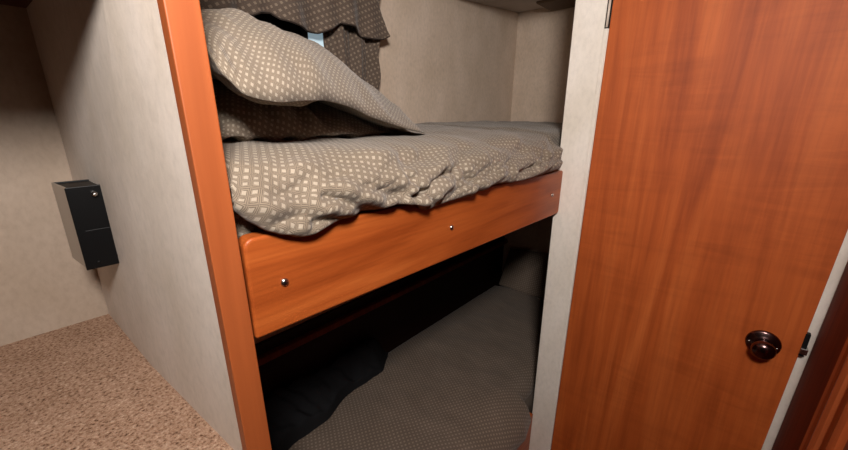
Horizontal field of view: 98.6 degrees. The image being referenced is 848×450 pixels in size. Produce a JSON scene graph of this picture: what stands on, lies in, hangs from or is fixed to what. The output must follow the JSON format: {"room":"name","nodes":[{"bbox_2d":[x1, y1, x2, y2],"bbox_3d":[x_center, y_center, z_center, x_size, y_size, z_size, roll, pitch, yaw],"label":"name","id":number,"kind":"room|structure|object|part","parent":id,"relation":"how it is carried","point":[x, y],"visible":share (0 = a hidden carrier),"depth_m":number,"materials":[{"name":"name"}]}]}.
{"room":"camper van interior","nodes":[
{"label":"camper van interior","id":0,"kind":"room"},
{"bbox_2d":[0,314,233,449],"bbox_3d":[-0.967,0.455,0.234,0.680,0.060,1.430,15,22,39],"label":"carpet","id":1,"kind":"structure","parent":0,"point":[85,385],"depth_m":0.64,"materials":[{"name":"carpet"}]},
{"bbox_2d":[26,0,241,449],"bbox_3d":[-0.513,0.204,0.701,0.677,2.000,0.047,13,21,35],"label":"wall partition","id":2,"kind":"structure","parent":0,"point":[105,64],"depth_m":0.53,"materials":[{"name":"white paint"}]},
{"bbox_2d":[51,179,118,269],"bbox_3d":[-0.628,-0.003,0.688,0.100,0.153,0.069,15,22,39],"label":"wall box","id":3,"kind":"object","parent":2,"relation":"attached to","point":[80,203],"visible":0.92,"depth_m":0.66,"materials":[{"name":"black plastic"}]},
{"bbox_3d":[-0.652,0.000,0.671,0.085,0.149,0.004,12,20,33],"label":"panel","id":4,"kind":"part","parent":3,"relation":"part of","materials":[{"name":"brown plastic"}]},
{"bbox_3d":[-0.667,-0.013,0.715,0.004,0.149,0.061,15,22,39],"label":"plate","id":5,"kind":"part","parent":3,"relation":"part of","materials":[{"name":"black plastic"}]},
{"bbox_3d":[-0.587,-0.055,0.650,0.010,0.010,0.010,15,22,39],"label":"knob","id":6,"kind":"part","parent":3,"relation":"part of","materials":[{"name":"silver metal"}]},
{"bbox_2d":[0,0,517,345],"bbox_3d":[-0.597,0.075,1.127,0.041,2.000,3.405,15,22,39],"label":"wall","id":7,"kind":"structure","parent":0,"point":[43,289],"depth_m":0.84,"materials":[{"name":"paint"}]},
{"bbox_2d":[253,14,323,46],"bbox_3d":[-0.471,-0.606,1.018,0.022,0.370,0.540,15,22,39],"label":"window","id":8,"kind":"structure","parent":7,"relation":"in","point":[283,25],"depth_m":1.10,"materials":[{"name":"black"}]},
{"bbox_3d":[-0.510,-0.595,0.981,0.006,0.310,0.372,15,22,39],"label":"pane","id":9,"kind":"part","parent":8,"relation":"part of","materials":[{"name":"glass"}]},
{"bbox_3d":[-0.377,-0.636,1.121,0.022,0.310,0.022,15,22,39],"label":"frame","id":10,"kind":"part","parent":8,"relation":"part of","materials":[{"name":"black"}]},
{"bbox_3d":[-0.340,-0.644,1.167,0.008,0.360,0.096,15,22,39],"label":"pane","id":11,"kind":"part","parent":8,"relation":"part of","materials":[{"name":"blue"}]},
{"bbox_2d":[199,0,389,89],"bbox_3d":[-0.348,-0.569,1.105,0.077,0.533,0.642,15,22,39],"label":"window curtain","id":12,"kind":"object","parent":7,"relation":"hanging from","point":[353,31],"visible":0.74,"depth_m":1.18,"materials":[{"name":"grey fabric"}]},
{"bbox_2d":[323,0,380,89],"bbox_3d":[-0.241,-0.596,1.253,0.039,0.501,0.247,15,22,39],"label":"drape","id":13,"kind":"object","parent":12,"relation":"hanging from","point":[359,52],"depth_m":1.24,"materials":[{"name":"grey fabric"}]},
{"bbox_2d":[466,0,543,12],"bbox_3d":[0.546,-1.065,1.620,0.700,0.120,0.705,15,22,39],"label":"ceiling","id":14,"kind":"structure","parent":0,"point":[518,6],"depth_m":1.83,"materials":[{"name":"beige paint"}]},
{"bbox_2d":[536,0,575,10],"bbox_3d":[0.709,-1.089,1.766,0.270,0.025,0.180,15,22,39],"label":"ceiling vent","id":15,"kind":"object","parent":14,"relation":"in","point":[552,5],"visible":0.75,"depth_m":1.79,"materials":[{"name":"brown"}]},
{"bbox_2d":[502,7,574,299],"bbox_3d":[0.794,-0.208,2.112,0.695,2.000,0.030,15,22,39],"label":"wall","id":16,"kind":"structure","parent":0,"point":[544,36],"depth_m":2.04,"materials":[{"name":"beige paint"}]},
{"bbox_2d":[529,0,612,449],"bbox_3d":[0.484,0.049,1.246,0.106,2.000,0.035,15,22,39],"label":"wall","id":17,"kind":"structure","parent":0,"point":[589,15],"depth_m":1.19,"materials":[{"name":"white paint"}]},
{"bbox_2d":[548,3,607,449],"bbox_3d":[0.505,0.061,1.204,0.010,2.000,0.004,15,22,39],"label":"trim","id":18,"kind":"structure","parent":17,"relation":"attached to","point":[605,33],"depth_m":1.18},
{"bbox_2d":[551,0,847,449],"bbox_3d":[0.706,0.127,1.006,0.585,1.950,0.075,15,22,39],"label":"door","id":19,"kind":"structure","parent":17,"relation":"in","point":[714,229],"depth_m":0.96,"materials":[{"name":"brown wood"}]},
{"bbox_3d":[0.849,0.309,0.913,0.048,0.048,0.053,15,22,39],"label":"knob","id":20,"kind":"part","parent":19,"relation":"part of","materials":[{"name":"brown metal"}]},
{"bbox_3d":[0.427,1.264,0.740,2.600,0.040,3.700,15,22,39],"label":"floor","id":21,"kind":"structure","parent":0,"visible":0},
{"bbox_2d":[157,0,562,449],"bbox_3d":[0.136,0.000,1.398,0.684,2.000,1.950,15,22,39],"label":"bunk bed","id":22,"kind":"object","parent":21,"relation":"on","point":[263,283],"visible":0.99,"depth_m":0.50,"materials":[{"name":"brown wood"}]},
{"bbox_3d":[-0.239,0.264,0.507,0.020,2.000,0.058,15,22,39],"label":"post","id":23,"kind":"part","parent":22,"relation":"part of","materials":[{"name":"orange wood"}]},
{"bbox_2d":[230,190,262,237],"bbox_3d":[0.140,-0.220,1.361,0.633,0.192,1.903,15,22,39],"label":"mattress","id":24,"kind":"object","parent":22,"relation":"on","point":[243,227],"visible":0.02,"depth_m":0.48,"materials":[{"name":"white fabric"}]},
{"bbox_2d":[222,121,562,236],"bbox_3d":[0.165,-0.292,1.311,0.718,0.154,1.900,15,22,39],"label":"comforter","id":25,"kind":"object","parent":24,"relation":"on","point":[294,188],"visible":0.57,"depth_m":0.60,"materials":[{"name":"grey fabric"}]},
{"bbox_2d":[212,79,392,141],"bbox_3d":[-0.290,-0.245,0.780,0.436,0.122,0.482,15,22,39],"label":"pillow","id":26,"kind":"object","parent":25,"relation":"on","point":[241,119],"visible":0.48,"depth_m":0.61,"materials":[{"name":"grey fabric"}]},
{"bbox_2d":[201,8,424,133],"bbox_3d":[-0.229,-0.321,0.839,0.395,0.217,0.837,7,18,22],"label":"pillow","id":27,"kind":"object","parent":25,"relation":"on","point":[261,62],"visible":0.83,"depth_m":0.52,"materials":[{"name":"grey fabric"}]},
{"bbox_3d":[0.105,-0.013,0.843,0.027,0.162,1.020,15,22,39],"label":"rail","id":28,"kind":"part","parent":22,"relation":"part of","materials":[{"name":"brown wood"}]},
{"bbox_2d":[255,235,532,449],"bbox_3d":[0.128,0.626,1.590,0.675,0.630,1.946,15,22,39],"label":"bunk","id":29,"kind":"object","parent":21,"relation":"on","point":[393,313],"visible":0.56,"depth_m":1.66,"materials":[{"name":"brown wood"}]},
{"bbox_3d":[0.095,0.972,1.140,0.021,0.225,1.019,15,22,39],"label":"rail","id":30,"kind":"part","parent":29,"relation":"part of","materials":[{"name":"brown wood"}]},
{"bbox_2d":[524,389,534,412],"bbox_3d":[0.149,0.760,1.638,0.603,0.164,1.903,15,22,39],"label":"mattress","id":31,"kind":"object","parent":29,"relation":"on","point":[529,401],"visible":0.02,"depth_m":1.51,"materials":[{"name":"brown"}]},
{"bbox_2d":[289,285,543,449],"bbox_3d":[0.126,0.698,1.550,0.656,0.161,1.764,15,22,39],"label":"comforter","id":32,"kind":"object","parent":31,"relation":"on","point":[464,381],"visible":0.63,"depth_m":1.46,"materials":[{"name":"fabric"}]},
{"bbox_2d":[264,337,388,449],"bbox_3d":[-0.358,0.623,1.320,0.189,0.145,0.802,15,22,39],"label":"pillow","id":33,"kind":"object","parent":32,"relation":"on","point":[293,412],"visible":0.8,"depth_m":1.31,"materials":[{"name":"black fabric"}]},
{"bbox_2d":[498,248,548,299],"bbox_3d":[0.727,0.308,2.188,0.550,0.256,0.134,15,22,39],"label":"pillow","id":34,"kind":"object","parent":32,"relation":"on","point":[524,271],"visible":0.52,"depth_m":2.25,"materials":[{"name":"fabric"}]},
{"bbox_2d":[771,262,847,449],"bbox_3d":[0.858,0.276,0.543,0.310,1.975,0.600,16,23,39],"label":"tall cabinet","id":35,"kind":"object","parent":21,"relation":"on","point":[816,417],"visible":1,"depth_m":0.76,"materials":[{"name":"brown wood"}]},
{"bbox_3d":[0.752,0.244,0.636,0.022,1.975,0.122,16,23,39],"label":"moulding","id":36,"kind":"part","parent":35,"relation":"part of","materials":[{"name":"brown wood"}]},
{"bbox_3d":[0.813,0.131,0.978,0.764,2.000,0.021,15,22,39],"label":"trim","id":37,"kind":"structure","parent":0,"visible":0},
{"bbox_2d":[761,231,847,449],"bbox_3d":[0.945,0.167,0.863,0.075,2.000,0.017,15,22,39],"label":"trim","id":38,"kind":"structure","parent":37,"relation":"attached to","point":[841,261],"depth_m":0.89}
]}

